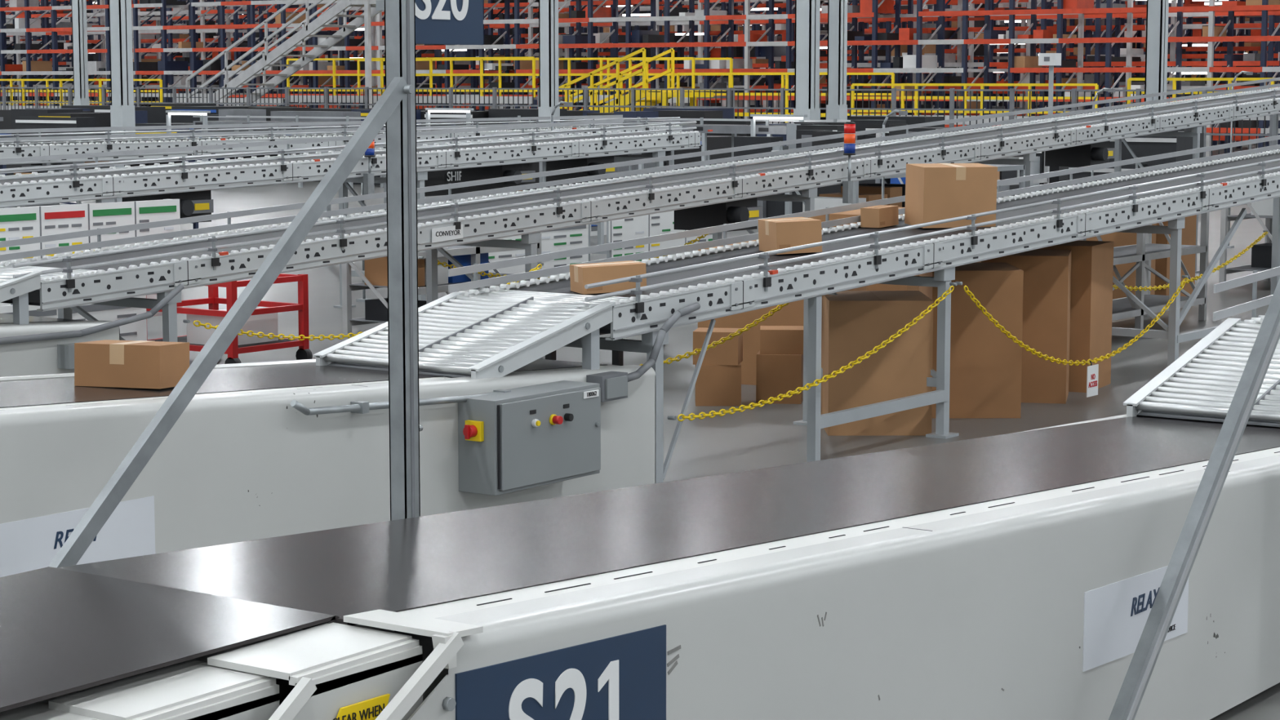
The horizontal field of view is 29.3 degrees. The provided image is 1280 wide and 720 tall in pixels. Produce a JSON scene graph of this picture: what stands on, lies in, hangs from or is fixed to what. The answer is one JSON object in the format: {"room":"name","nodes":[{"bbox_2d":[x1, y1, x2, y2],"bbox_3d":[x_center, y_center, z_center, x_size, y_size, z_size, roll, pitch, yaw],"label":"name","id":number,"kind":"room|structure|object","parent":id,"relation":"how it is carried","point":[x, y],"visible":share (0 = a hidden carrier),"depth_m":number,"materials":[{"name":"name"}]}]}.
{"room":"distribution center","nodes":[
{"label":"distribution center","id":0,"kind":"room"},
{"bbox_2d":[17,127,1279,719],"bbox_3d":[-7.769,-2.455,36.299,145.000,0.200,140.000,5,8,35],"label":"floor","id":1,"kind":"structure","parent":0,"point":[766,436],"depth_m":13.52,"materials":[{"name":"concrete"}]},
{"bbox_2d":[0,271,42,324],"bbox_3d":[-3.028,0.024,10.188,0.744,0.772,0.775,5,8,35],"label":"chute","id":2,"kind":"object","parent":1,"relation":"on","point":[17,289],"visible":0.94,"depth_m":10.20,"materials":[{"name":"paint"}]},
{"bbox_2d":[0,295,146,340],"bbox_3d":[-3.054,-0.101,12.844,0.064,0.420,1.204,5,8,35],"label":"poster board","id":3,"kind":"object","parent":1,"relation":"on","point":[136,331],"visible":0.13,"depth_m":13.11,"materials":[{"name":"white plastic"}]},
{"bbox_2d":[71,0,89,105],"bbox_3d":[-11.999,-9.196,52.214,0.330,9.600,0.330,5,8,35],"label":"steel column","id":4,"kind":"structure","parent":1,"relation":"on","point":[79,27],"depth_m":52.44,"materials":[{"name":"metal"}]},
{"bbox_2d":[0,79,162,110],"bbox_3d":[-14.481,-6.128,60.539,5.574,1.624,2.064,5,8,35],"label":"railing","id":5,"kind":"object","parent":1,"relation":"on","point":[10,80],"visible":0.44,"depth_m":59.71,"materials":[{"name":"yellow metal"}]},
{"bbox_2d":[0,199,182,316],"bbox_3d":[-3.021,-0.403,13.374,0.064,0.900,1.354,5,8,35],"label":"poster board","id":6,"kind":"object","parent":1,"relation":"on","point":[15,223],"visible":0.2,"depth_m":13.28,"materials":[{"name":"white plastic"}]},
{"bbox_2d":[0,284,183,377],"bbox_3d":[-3.667,0.118,9.355,0.980,0.712,4.407,5,8,35],"label":"conveyor","id":7,"kind":"object","parent":1,"relation":"on","point":[44,345],"visible":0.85,"depth_m":10.29,"materials":[{"name":"metal"}]},
{"bbox_2d":[0,142,198,228],"bbox_3d":[-6.320,-1.613,23.581,0.640,1.000,5.040,5,8,35],"label":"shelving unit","id":8,"kind":"object","parent":1,"relation":"on","point":[2,166],"visible":0.03,"depth_m":24.15,"materials":[{"name":"metal"}]},
{"bbox_2d":[108,0,135,140],"bbox_3d":[-7.917,-7.475,37.074,0.360,9.600,0.360,5,8,35],"label":"steel column","id":9,"kind":"structure","parent":1,"relation":"on","point":[122,107],"depth_m":37.33,"materials":[{"name":"metal"}]},
{"bbox_2d":[165,110,210,133],"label":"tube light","id":10,"kind":"object","parent":1,"relation":"on","point":[204,113],"depth_m":33.89,"materials":[{"name":"grey paint"}]},
{"bbox_2d":[146,273,312,364],"bbox_3d":[-2.310,-0.224,13.566,0.790,0.500,0.590,5,8,35],"label":"cart","id":11,"kind":"object","parent":1,"relation":"on","point":[264,320],"visible":0.43,"depth_m":13.43,"materials":[{"name":"paint"}]},
{"bbox_2d":[176,97,284,106],"bbox_3d":[-9.064,-5.775,59.439,3.650,1.170,2.540,5,8,35],"label":"railing","id":12,"kind":"object","parent":1,"relation":"on","point":[177,99],"visible":0.25,"depth_m":58.16,"materials":[{"name":"metal"}]},
{"bbox_2d":[47,0,422,568],"bbox_3d":[-0.737,-0.250,4.505,0.130,2.600,1.040,5,8,35],"label":"post","id":13,"kind":"object","parent":1,"relation":"on","point":[396,108],"visible":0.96,"depth_m":4.84,"materials":[{"name":"metal"}]},
{"bbox_2d":[375,0,483,44],"bbox_3d":[-0.419,-0.800,4.977,0.028,0.314,0.335,5,8,35],"label":"sign","id":14,"kind":"object","parent":13,"relation":"attached to","point":[452,22],"visible":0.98,"depth_m":5.04,"materials":[{"name":"metal"}]},
{"bbox_2d":[185,0,382,108],"bbox_3d":[-7.515,-6.708,54.337,6.045,4.177,1.300,5,8,35],"label":"stair","id":15,"kind":"structure","parent":1,"relation":"on","point":[268,60],"depth_m":54.32,"materials":[{"name":"grey metal"}]},
{"bbox_2d":[0,359,655,553],"bbox_3d":[-2.067,0.362,6.749,0.910,0.815,6.020,5,8,35],"label":"conveyor","id":16,"kind":"object","parent":1,"relation":"on","point":[240,463],"visible":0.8,"depth_m":7.35,"materials":[{"name":"metal"}]},
{"bbox_2d":[0,495,155,577],"bbox_3d":[-1.641,0.511,6.575,0.004,0.170,0.910,5,8,35],"label":"paper notice","id":17,"kind":"object","parent":16,"relation":"attached to","point":[28,544],"visible":0.77,"depth_m":6.69,"materials":[{"name":"white paper"}]},
{"bbox_2d":[53,528,96,549],"bbox_3d":[-1.538,0.482,6.713,0.002,0.046,0.176,5,8,35],"label":"print","id":18,"kind":"object","parent":17,"relation":"attached to","point":[60,535],"depth_m":6.67},
{"bbox_2d":[74,339,189,389],"bbox_3d":[-1.552,0.012,7.494,0.286,0.141,0.207,2,7,16],"label":"cardboard box","id":19,"kind":"object","parent":16,"relation":"on","point":[138,364],"visible":0.98,"depth_m":7.41,"materials":[{"name":"brown cardboard"}]},
{"bbox_2d":[457,380,600,495],"bbox_3d":[-0.361,0.259,8.167,0.205,0.310,0.622,5,8,35],"label":"control box","id":20,"kind":"object","parent":16,"relation":"attached to","point":[537,435],"visible":1,"depth_m":8.06,"materials":[{"name":"grey metal"}]},
{"bbox_2d":[290,302,700,415],"bbox_3d":[-0.399,0.035,8.218,0.104,0.293,2.208,5,8,35],"label":"conduit","id":21,"kind":"object","parent":20,"relation":"attached to","point":[613,384],"visible":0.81,"depth_m":8.55,"materials":[{"name":"metal"}]},
{"bbox_2d":[0,115,682,244],"bbox_3d":[-3.367,-1.258,19.433,0.790,1.231,11.920,5,8,35],"label":"conveyor","id":22,"kind":"object","parent":1,"relation":"on","point":[18,147],"visible":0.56,"depth_m":19.29,"materials":[{"name":"metal"}]},
{"bbox_2d":[0,118,712,307],"bbox_3d":[-2.712,-0.827,15.472,0.800,1.268,10.210,5,8,35],"label":"conveyor","id":23,"kind":"object","parent":1,"relation":"on","point":[190,183],"visible":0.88,"depth_m":16.02,"materials":[{"name":"metal"}]},
{"bbox_2d":[363,138,374,195],"bbox_3d":[-1.767,-1.284,16.020,0.069,0.407,0.070,5,8,35],"label":"beacon","id":24,"kind":"object","parent":23,"relation":"attached to","point":[368,178],"visible":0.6,"depth_m":16.01,"materials":[{"name":"metal"}]},
{"bbox_2d":[355,126,383,302],"bbox_3d":[-1.911,-1.038,17.365,0.220,1.260,0.080,5,8,35],"label":"pole","id":25,"kind":"object","parent":1,"relation":"on","point":[363,299],"visible":0.14,"depth_m":17.44,"materials":[{"name":"metal"}]},
{"bbox_2d":[341,233,541,341],"bbox_3d":[-1.194,-0.439,14.934,0.540,0.620,1.240,5,8,35],"label":"support frame","id":26,"kind":"object","parent":1,"relation":"on","point":[375,276],"visible":0.2,"depth_m":14.58,"materials":[{"name":"grey metal"}]},
{"bbox_2d":[286,56,602,108],"bbox_3d":[-4.557,-5.870,56.189,7.374,2.094,2.564,5,8,35],"label":"railing","id":27,"kind":"object","parent":1,"relation":"on","point":[533,59],"visible":0.65,"depth_m":55.57,"materials":[{"name":"yellow metal"}]},
{"bbox_2d":[425,107,473,126],"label":"metal frame","id":28,"kind":"object","parent":1,"relation":"on","point":[467,111],"depth_m":33.46,"materials":[{"name":"grey paint"}]},
{"bbox_2d":[313,292,615,378],"bbox_3d":[-0.614,0.193,8.656,0.744,0.782,0.765,5,8,35],"label":"conveyor","id":29,"kind":"object","parent":1,"relation":"on","point":[474,337],"visible":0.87,"depth_m":8.56,"materials":[{"name":"metal"}]},
{"bbox_2d":[424,168,515,204],"bbox_3d":[-1.624,-1.481,23.302,0.051,0.800,1.400,5,8,35],"label":"board","id":30,"kind":"object","parent":1,"relation":"on","point":[445,176],"visible":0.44,"depth_m":22.96,"materials":[{"name":"black plastic"}]},
{"bbox_2d":[450,121,560,192],"bbox_3d":[-1.255,-2.073,27.179,0.640,1.100,1.840,5,8,35],"label":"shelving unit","id":31,"kind":"object","parent":1,"relation":"on","point":[553,122],"visible":0.02,"depth_m":27.27,"materials":[{"name":"red metal"}]},
{"bbox_2d":[192,115,850,188],"bbox_3d":[-1.892,-2.864,34.142,12.040,1.100,1.000,5,8,38],"label":"conveyor","id":32,"kind":"object","parent":1,"relation":"on","point":[767,129],"visible":0.28,"depth_m":31.88,"materials":[{"name":"grey metal"}]},
{"bbox_2d":[487,224,588,288],"bbox_3d":[-0.732,-0.624,16.559,0.064,0.620,1.204,5,8,35],"label":"poster board","id":33,"kind":"object","parent":1,"relation":"on","point":[576,237],"visible":0.23,"depth_m":16.71,"materials":[{"name":"white plastic"}]},
{"bbox_2d":[537,0,559,122],"bbox_3d":[-1.307,-7.217,34.808,0.300,9.600,0.300,5,8,35],"label":"steel column","id":34,"kind":"structure","parent":1,"relation":"on","point":[548,9],"depth_m":35.07,"materials":[{"name":"metal"}]},
{"bbox_2d":[551,101,573,130],"bbox_3d":[-0.628,-1.314,19.133,0.220,1.410,0.080,5,8,35],"label":"pole","id":35,"kind":"object","parent":1,"relation":"on","point":[566,104],"visible":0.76,"depth_m":19.06,"materials":[{"name":"metal"}]},
{"bbox_2d":[522,161,606,235],"bbox_3d":[-0.706,-1.626,24.573,0.051,0.800,1.450,5,8,35],"label":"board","id":36,"kind":"object","parent":1,"relation":"on","point":[535,166],"visible":0.02,"depth_m":24.42,"materials":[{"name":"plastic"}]},
{"bbox_2d":[545,333,665,365],"bbox_3d":[-0.350,-0.125,12.874,0.930,0.460,3.640,2,7,15],"label":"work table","id":37,"kind":"object","parent":1,"relation":"on","point":[617,356],"visible":0.06,"depth_m":12.16,"materials":[{"name":"black metal"}]},
{"bbox_2d":[0,103,1212,218],"bbox_3d":[-4.833,-3.425,38.902,28.779,1.140,12.620,5,8,35],"label":"machinery","id":38,"kind":"object","parent":1,"relation":"on","point":[68,116],"visible":0.11,"depth_m":36.63,"materials":[{"name":"black metal"}]},
{"bbox_2d":[558,48,713,112],"bbox_3d":[-0.290,-5.210,49.785,3.634,2.228,1.100,5,8,35],"label":"stair","id":39,"kind":"structure","parent":1,"relation":"on","point":[620,78],"depth_m":49.59,"materials":[{"name":"yellow metal"}]},
{"bbox_2d":[0,86,1272,159],"bbox_3d":[-3.896,-4.560,47.508,34.030,1.450,1.060,5,8,35],"label":"safety railing","id":40,"kind":"object","parent":1,"relation":"on","point":[730,95],"visible":0.3,"depth_m":45.34,"materials":[{"name":"metal"}]},
{"bbox_2d":[0,413,1279,719],"bbox_3d":[0.143,0.607,4.921,0.931,0.742,6.800,5,8,35],"label":"conveyor","id":41,"kind":"object","parent":1,"relation":"on","point":[949,580],"visible":0.91,"depth_m":4.51,"materials":[{"name":"metal"}]},
{"bbox_2d":[333,693,390,719],"bbox_3d":[-0.404,0.529,3.445,0.006,0.090,0.155,5,8,35],"label":"warning label","id":42,"kind":"object","parent":41,"relation":"attached to","point":[371,708],"visible":0.95,"depth_m":3.46,"materials":[{"name":"yellow plastic"}]},
{"bbox_2d":[455,624,666,719],"bbox_3d":[-0.112,0.613,3.792,0.005,0.364,0.530,5,8,35],"label":"sign","id":43,"kind":"object","parent":41,"relation":"attached to","point":[623,677],"visible":1,"depth_m":3.80,"materials":[{"name":"blue plastic"}]},
{"bbox_2d":[1082,565,1188,671],"bbox_3d":[1.123,0.571,5.522,0.004,0.192,0.560,5,8,35],"label":"paper notice","id":44,"kind":"object","parent":41,"relation":"attached to","point":[1116,615],"visible":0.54,"depth_m":5.45,"materials":[{"name":"white paper"}]},
{"bbox_2d":[1130,586,1159,616],"bbox_3d":[1.146,0.547,5.549,0.002,0.040,0.159,5,8,35],"label":"print","id":45,"kind":"object","parent":44,"relation":"attached to","point":[1142,598],"depth_m":5.53},
{"bbox_2d":[1167,623,1175,632],"bbox_3d":[1.206,0.626,5.641,0.002,0.013,0.133,5,8,35],"label":"print","id":46,"kind":"object","parent":44,"relation":"attached to","point":[1172,627],"depth_m":5.68,"materials":[{"name":"white paper"}]},
{"bbox_2d":[0,0,1279,156],"bbox_3d":[-10.333,-11.174,81.132,82.345,7.000,28.095,5,8,35],"label":"rack","id":47,"kind":"object","parent":1,"relation":"on","point":[913,40],"visible":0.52,"depth_m":58.88,"materials":[{"name":"orange metal"}]},
{"bbox_2d":[449,48,466,51],"label":"lights","id":48,"kind":"object","parent":47,"relation":"attached to","point":[455,50],"depth_m":61.96},
{"bbox_2d":[631,13,650,16],"label":"lights","id":49,"kind":"object","parent":47,"relation":"attached to","point":[632,15],"depth_m":58.62},
{"bbox_2d":[694,32,703,35],"label":"lights","id":50,"kind":"object","parent":47,"relation":"attached to","point":[695,33],"depth_m":57.64},
{"bbox_2d":[751,8,768,10],"label":"lights","id":51,"kind":"object","parent":47,"relation":"attached to","point":[753,9],"depth_m":56.59},
{"bbox_2d":[1181,71,1207,74],"label":"lights","id":52,"kind":"object","parent":47,"relation":"attached to","point":[1182,73],"depth_m":50.59},
{"bbox_2d":[1191,44,1208,46],"label":"lights","id":53,"kind":"object","parent":47,"relation":"attached to","point":[1193,45],"depth_m":61.80},
{"bbox_2d":[1192,0,1208,4],"label":"lights","id":54,"kind":"object","parent":47,"relation":"attached to","point":[1206,3],"depth_m":53.11},
{"bbox_2d":[1214,0,1228,4],"label":"lights","id":55,"kind":"object","parent":47,"relation":"attached to","point":[1215,3],"depth_m":50.16},
{"bbox_2d":[0,77,1279,342],"bbox_3d":[5.072,-1.944,21.352,0.790,2.159,27.285,5,8,35],"label":"conveyor","id":56,"kind":"object","parent":1,"relation":"on","point":[708,195],"visible":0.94,"depth_m":13.79,"materials":[{"name":"metal"}]},
{"bbox_2d":[182,262,543,341],"bbox_3d":[-1.265,-0.259,11.934,0.045,0.275,2.576,5,8,35],"label":"chain","id":57,"kind":"object","parent":56,"relation":"attached to","point":[185,321],"visible":0.45,"depth_m":11.43,"materials":[{"name":"metal"}]},
{"bbox_2d":[431,224,462,242],"bbox_3d":[-0.970,-0.638,12.359,0.006,0.082,0.240,5,8,35],"label":"label","id":58,"kind":"object","parent":56,"relation":"attached to","point":[449,233],"visible":1,"depth_m":12.35,"materials":[{"name":"white paper"}]},
{"bbox_2d":[417,233,709,279],"bbox_3d":[-0.377,-0.586,14.575,0.045,0.222,2.816,5,8,35],"label":"chain","id":59,"kind":"object","parent":56,"relation":"attached to","point":[702,236],"visible":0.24,"depth_m":13.92,"materials":[{"name":"plastic"}]},
{"bbox_2d":[842,121,855,203],"bbox_3d":[1.321,-1.245,15.454,0.077,0.512,0.079,5,8,35],"label":"beacon","id":60,"kind":"object","parent":56,"relation":"attached to","point":[849,139],"visible":1,"depth_m":15.43,"materials":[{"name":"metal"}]},
{"bbox_2d":[567,57,733,105],"bbox_3d":[0.203,-5.544,53.408,3.374,2.074,1.564,5,8,35],"label":"railing","id":61,"kind":"object","parent":1,"relation":"on","point":[608,74],"visible":0.48,"depth_m":53.14,"materials":[{"name":"yellow metal"}]},
{"bbox_2d":[638,151,671,171],"bbox_3d":[-0.321,-1.923,26.522,0.300,0.950,2.000,5,8,35],"label":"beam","id":62,"kind":"structure","parent":1,"relation":"on","point":[667,153],"depth_m":26.92,"materials":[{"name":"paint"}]},
{"bbox_2d":[606,210,712,261],"bbox_3d":[0.177,-0.846,17.982,0.064,0.740,1.404,5,8,35],"label":"poster board","id":63,"kind":"object","parent":1,"relation":"on","point":[663,223],"visible":0.19,"depth_m":17.73,"materials":[{"name":"white plastic"}]},
{"bbox_2d":[694,363,741,405],"bbox_3d":[0.380,0.112,11.940,0.221,0.201,0.200,0,6,1],"label":"cardboard box","id":64,"kind":"object","parent":1,"relation":"on","point":[715,384],"visible":0.77,"depth_m":11.84,"materials":[{"name":"brown cardboard"}]},
{"bbox_2d":[693,327,742,365],"bbox_3d":[0.380,-0.067,11.919,0.221,0.161,0.200,1,7,9],"label":"cardboard box","id":65,"kind":"object","parent":64,"relation":"on","point":[731,352],"visible":0.91,"depth_m":11.82,"materials":[{"name":"brown cardboard"}]},
{"bbox_2d":[750,114,807,136],"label":"metal frame","id":66,"kind":"object","parent":1,"relation":"on","point":[799,117],"depth_m":30.66,"materials":[{"name":"grey paint"}]},
{"bbox_2d":[755,350,803,404],"bbox_3d":[0.689,0.082,12.023,0.221,0.241,0.200,1,7,7],"label":"cardboard box","id":67,"kind":"object","parent":1,"relation":"on","point":[775,374],"visible":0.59,"depth_m":11.93,"materials":[{"name":"brown cardboard"}]},
{"bbox_2d":[760,325,803,354],"bbox_3d":[0.700,-0.098,12.019,0.221,0.121,0.200,0,6,3],"label":"cardboard box","id":68,"kind":"object","parent":67,"relation":"on","point":[774,340],"visible":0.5,"depth_m":11.92,"materials":[{"name":"brown cardboard"}]},
{"bbox_2d":[697,239,866,385],"bbox_3d":[0.766,-0.265,13.042,0.601,0.701,0.900,3,7,25],"label":"cardboard box","id":69,"kind":"object","parent":1,"relation":"on","point":[791,314],"visible":0.02,"depth_m":12.65,"materials":[{"name":"brown cardboard"}]},
{"bbox_2d":[676,71,894,124],"bbox_3d":[2.975,-5.051,50.533,4.074,1.744,2.064,5,8,35],"label":"railing","id":70,"kind":"object","parent":1,"relation":"on","point":[730,74],"visible":0.26,"depth_m":50.17,"materials":[{"name":"yellow metal"}]},
{"bbox_2d":[793,0,820,122],"bbox_3d":[2.227,-6.931,32.288,0.360,9.600,0.360,5,8,35],"label":"steel column","id":71,"kind":"structure","parent":1,"relation":"on","point":[807,12],"depth_m":32.53,"materials":[{"name":"metal"}]},
{"bbox_2d":[826,0,847,122],"bbox_3d":[3.070,-7.558,37.802,0.330,9.600,0.330,5,8,35],"label":"steel column","id":72,"kind":"structure","parent":1,"relation":"on","point":[836,106],"depth_m":38.05,"materials":[{"name":"metal"}]},
{"bbox_2d":[448,134,1279,483],"bbox_3d":[5.130,-1.159,16.584,0.790,1.678,19.210,5,8,35],"label":"conveyor","id":73,"kind":"object","parent":1,"relation":"on","point":[726,280],"visible":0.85,"depth_m":10.77,"materials":[{"name":"metal"}]},
{"bbox_2d":[569,260,646,294],"bbox_3d":[-0.121,-0.313,9.240,0.255,0.111,0.161,-2,7,-19],"label":"cardboard box","id":74,"kind":"object","parent":73,"relation":"on","point":[580,274],"visible":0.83,"depth_m":9.17,"materials":[{"name":"brown cardboard"}]},
{"bbox_2d":[639,302,789,365],"bbox_3d":[0.169,-0.104,10.457,0.045,0.249,1.916,5,8,35],"label":"chain","id":75,"kind":"object","parent":73,"relation":"attached to","point":[777,308],"visible":0.52,"depth_m":10.75,"materials":[{"name":"plastic"}]},
{"bbox_2d":[758,217,822,254],"bbox_3d":[0.640,-0.533,10.474,0.206,0.144,0.261,-2,7,-14],"label":"cardboard box","id":76,"kind":"object","parent":73,"relation":"on","point":[777,233],"visible":0.91,"depth_m":10.36,"materials":[{"name":"brown cardboard"}]},
{"bbox_2d":[667,282,957,422],"bbox_3d":[0.750,-0.048,9.864,0.045,0.386,2.166,5,8,35],"label":"chain","id":77,"kind":"object","parent":73,"relation":"attached to","point":[952,284],"visible":1,"depth_m":9.81,"materials":[{"name":"metal"}]},
{"bbox_2d":[860,204,898,227],"bbox_3d":[1.125,-0.674,11.496,0.101,0.098,0.183,5,8,35],"label":"cardboard box","id":78,"kind":"object","parent":73,"relation":"on","point":[879,215],"visible":1,"depth_m":11.44,"materials":[{"name":"brown cardboard"}]},
{"bbox_2d":[904,163,997,228],"bbox_3d":[1.450,-0.769,11.434,0.361,0.290,0.252,-2,7,-14],"label":"cardboard box","id":79,"kind":"object","parent":73,"relation":"on","point":[934,192],"visible":0.96,"depth_m":11.32,"materials":[{"name":"brown cardboard"}]},
{"bbox_2d":[955,275,1188,365],"bbox_3d":[2.126,-0.213,11.775,0.045,0.489,2.486,5,8,35],"label":"chain","id":80,"kind":"object","parent":73,"relation":"attached to","point":[1185,277],"visible":1,"depth_m":11.69,"materials":[{"name":"metal"}]},
{"bbox_2d":[1086,360,1098,397],"bbox_3d":[2.187,0.089,11.871,0.020,0.171,0.120,5,8,35],"label":"sign","id":81,"kind":"object","parent":80,"relation":"hanging from","point":[1092,372],"visible":1,"depth_m":11.86,"materials":[{"name":"white plastic"}]},
{"bbox_2d":[1112,230,1268,291],"bbox_3d":[3.113,-0.556,14.536,0.045,0.272,3.216,5,8,35],"label":"chain","id":82,"kind":"object","parent":73,"relation":"attached to","point":[1192,279],"visible":0.64,"depth_m":14.98,"materials":[{"name":"metal"}]},
{"bbox_2d":[820,290,933,435],"bbox_3d":[1.062,0.007,11.089,0.461,0.601,0.520,0,6,0],"label":"cardboard box","id":83,"kind":"object","parent":1,"relation":"on","point":[854,322],"visible":0.84,"depth_m":10.83,"materials":[{"name":"brown cardboard"}]},
{"bbox_2d":[807,207,981,290],"bbox_3d":[1.496,-0.478,14.473,0.701,0.801,0.900,5,8,35],"label":"support frame","id":84,"kind":"object","parent":1,"relation":"on","point":[847,214],"visible":0.16,"depth_m":14.06,"materials":[{"name":"metal"}]},
{"bbox_2d":[881,109,907,199],"bbox_3d":[1.821,-1.133,17.756,0.220,1.360,0.080,5,8,35],"label":"pole","id":85,"kind":"object","parent":1,"relation":"on","point":[900,113],"visible":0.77,"depth_m":17.71,"materials":[{"name":"metal"}]},
{"bbox_2d":[784,164,1025,214],"bbox_3d":[2.217,-1.164,20.068,0.640,0.900,2.840,5,8,35],"label":"support frame","id":86,"kind":"object","parent":1,"relation":"on","point":[866,192],"visible":0.09,"depth_m":19.28,"materials":[{"name":"grey paint"}]},
{"bbox_2d":[663,208,1251,479],"bbox_3d":[2.081,-0.206,11.804,0.120,0.863,6.877,5,8,35],"label":"support frame","id":87,"kind":"object","parent":1,"relation":"on","point":[816,421],"visible":0.7,"depth_m":9.93,"materials":[{"name":"grey paint"}]},
{"bbox_2d":[875,128,1049,197],"bbox_3d":[3.149,-1.681,23.734,0.640,1.100,2.340,5,8,35],"label":"support frame","id":88,"kind":"object","parent":1,"relation":"on","point":[1004,175],"visible":0.07,"depth_m":23.91,"materials":[{"name":"grey metal"}]},
{"bbox_2d":[919,262,1023,417],"bbox_3d":[1.564,-0.101,11.643,0.421,0.691,0.520,0,6,0],"label":"cardboard box","id":89,"kind":"object","parent":1,"relation":"on","point":[986,364],"visible":0.71,"depth_m":11.39,"materials":[{"name":"brown cardboard"}]},
{"bbox_2d":[850,83,1098,124],"bbox_3d":[6.373,-4.528,46.900,4.274,1.524,2.064,5,8,35],"label":"railing","id":90,"kind":"object","parent":1,"relation":"on","point":[903,97],"visible":0.47,"depth_m":46.43,"materials":[{"name":"yellow metal"}]},
{"bbox_2d":[981,249,1071,404],"bbox_3d":[1.915,-0.175,12.161,0.421,0.721,0.460,1,7,12],"label":"cardboard box","id":91,"kind":"object","parent":1,"relation":"on","point":[1046,276],"visible":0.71,"depth_m":11.92,"materials":[{"name":"brown cardboard"}]},
{"bbox_2d":[1038,53,1061,118],"bbox_3d":[5.677,-3.281,34.046,0.250,1.950,0.210,5,8,35],"label":"display","id":92,"kind":"object","parent":1,"relation":"on","point":[1051,60],"visible":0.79,"depth_m":33.92,"materials":[{"name":"white plastic"}]},
{"bbox_2d":[1035,240,1113,392],"bbox_3d":[2.166,-0.234,12.592,0.421,0.741,0.420,3,7,25],"label":"cardboard box","id":93,"kind":"object","parent":1,"relation":"on","point":[1091,261],"visible":0.29,"depth_m":12.37,"materials":[{"name":"brown cardboard"}]},
{"bbox_2d":[1090,87,1115,182],"bbox_3d":[3.862,-1.528,20.573,0.220,1.510,0.080,5,8,35],"label":"pole","id":94,"kind":"object","parent":1,"relation":"on","point":[1108,90],"visible":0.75,"depth_m":20.50,"materials":[{"name":"metal"}]},
{"bbox_2d":[1005,195,1208,328],"bbox_3d":[2.957,-0.621,15.384,0.440,0.880,2.040,5,8,35],"label":"support frame","id":95,"kind":"object","parent":1,"relation":"on","point":[1142,253],"visible":0.3,"depth_m":15.62,"materials":[{"name":"grey metal"}]},
{"bbox_2d":[1086,223,1156,299],"bbox_3d":[3.286,-0.750,16.866,0.401,0.801,0.550,3,7,25],"label":"cardboard box","id":96,"kind":"object","parent":1,"relation":"on","point":[1119,239],"visible":0.02,"depth_m":16.58,"materials":[{"name":"brown cardboard"}]},
{"bbox_2d":[1144,0,1168,105],"bbox_3d":[6.942,-6.966,32.596,0.330,9.600,0.330,5,8,35],"label":"steel column","id":97,"kind":"structure","parent":1,"relation":"on","point":[1157,11],"depth_m":32.83,"materials":[{"name":"metal"}]},
{"bbox_2d":[1154,214,1196,296],"bbox_3d":[3.682,-0.772,17.506,0.401,0.701,0.500,5,8,35],"label":"cardboard box","id":98,"kind":"object","parent":1,"relation":"on","point":[1188,233],"visible":0.1,"depth_m":17.42,"materials":[{"name":"brown cardboard"}]},
{"bbox_2d":[1108,277,1279,719],"bbox_3d":[1.300,-0.348,5.443,0.160,2.618,1.567,5,8,35],"label":"diagonal brace","id":99,"kind":"object","parent":1,"relation":"on","point":[1136,679],"visible":1,"depth_m":5.42,"materials":[{"name":"metal"}]},
{"bbox_2d":[1123,317,1279,428],"bbox_3d":[2.030,0.310,7.621,0.774,0.782,0.815,5,8,35],"label":"conveyor","id":100,"kind":"object","parent":1,"relation":"on","point":[1201,385],"visible":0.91,"depth_m":7.56,"materials":[{"name":"metal"}]},
{"bbox_2d":[1127,77,1279,119],"bbox_3d":[10.624,-4.094,42.640,3.774,1.624,2.064,5,8,35],"label":"railing","id":101,"kind":"object","parent":1,"relation":"on","point":[1229,80],"visible":0.3,"depth_m":42.12,"materials":[{"name":"yellow metal"}]},
{"bbox_2d":[1226,71,1253,248],"bbox_3d":[5.611,-1.878,22.986,0.220,1.660,0.080,5,8,35],"label":"pole","id":102,"kind":"object","parent":1,"relation":"on","point":[1241,72],"visible":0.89,"depth_m":22.99,"materials":[{"name":"metal"}]},
{"bbox_2d":[1218,157,1273,283],"bbox_3d":[5.179,-1.099,19.051,0.640,1.000,1.840,5,8,35],"label":"shelving unit","id":103,"kind":"object","parent":1,"relation":"on","point":[1261,254],"visible":0.54,"depth_m":18.60,"materials":[{"name":"grey metal"}]},
{"bbox_2d":[1213,266,1279,324],"bbox_3d":[3.431,-0.074,9.560,0.730,1.107,4.570,5,8,35],"label":"guard rail","id":104,"kind":"object","parent":1,"relation":"on","point":[1255,277],"visible":0.47,"depth_m":8.11,"materials":[{"name":"metal"}]},
{"bbox_2d":[143,3,1266,102],"bbox_3d":[25.549,-12.568,81.882,145.000,9.600,0.300,5,8,35],"label":"wall","id":105,"kind":"structure","parent":0,"point":[174,60],"depth_m":92.09,"materials":[{"name":"paint"}]}
]}

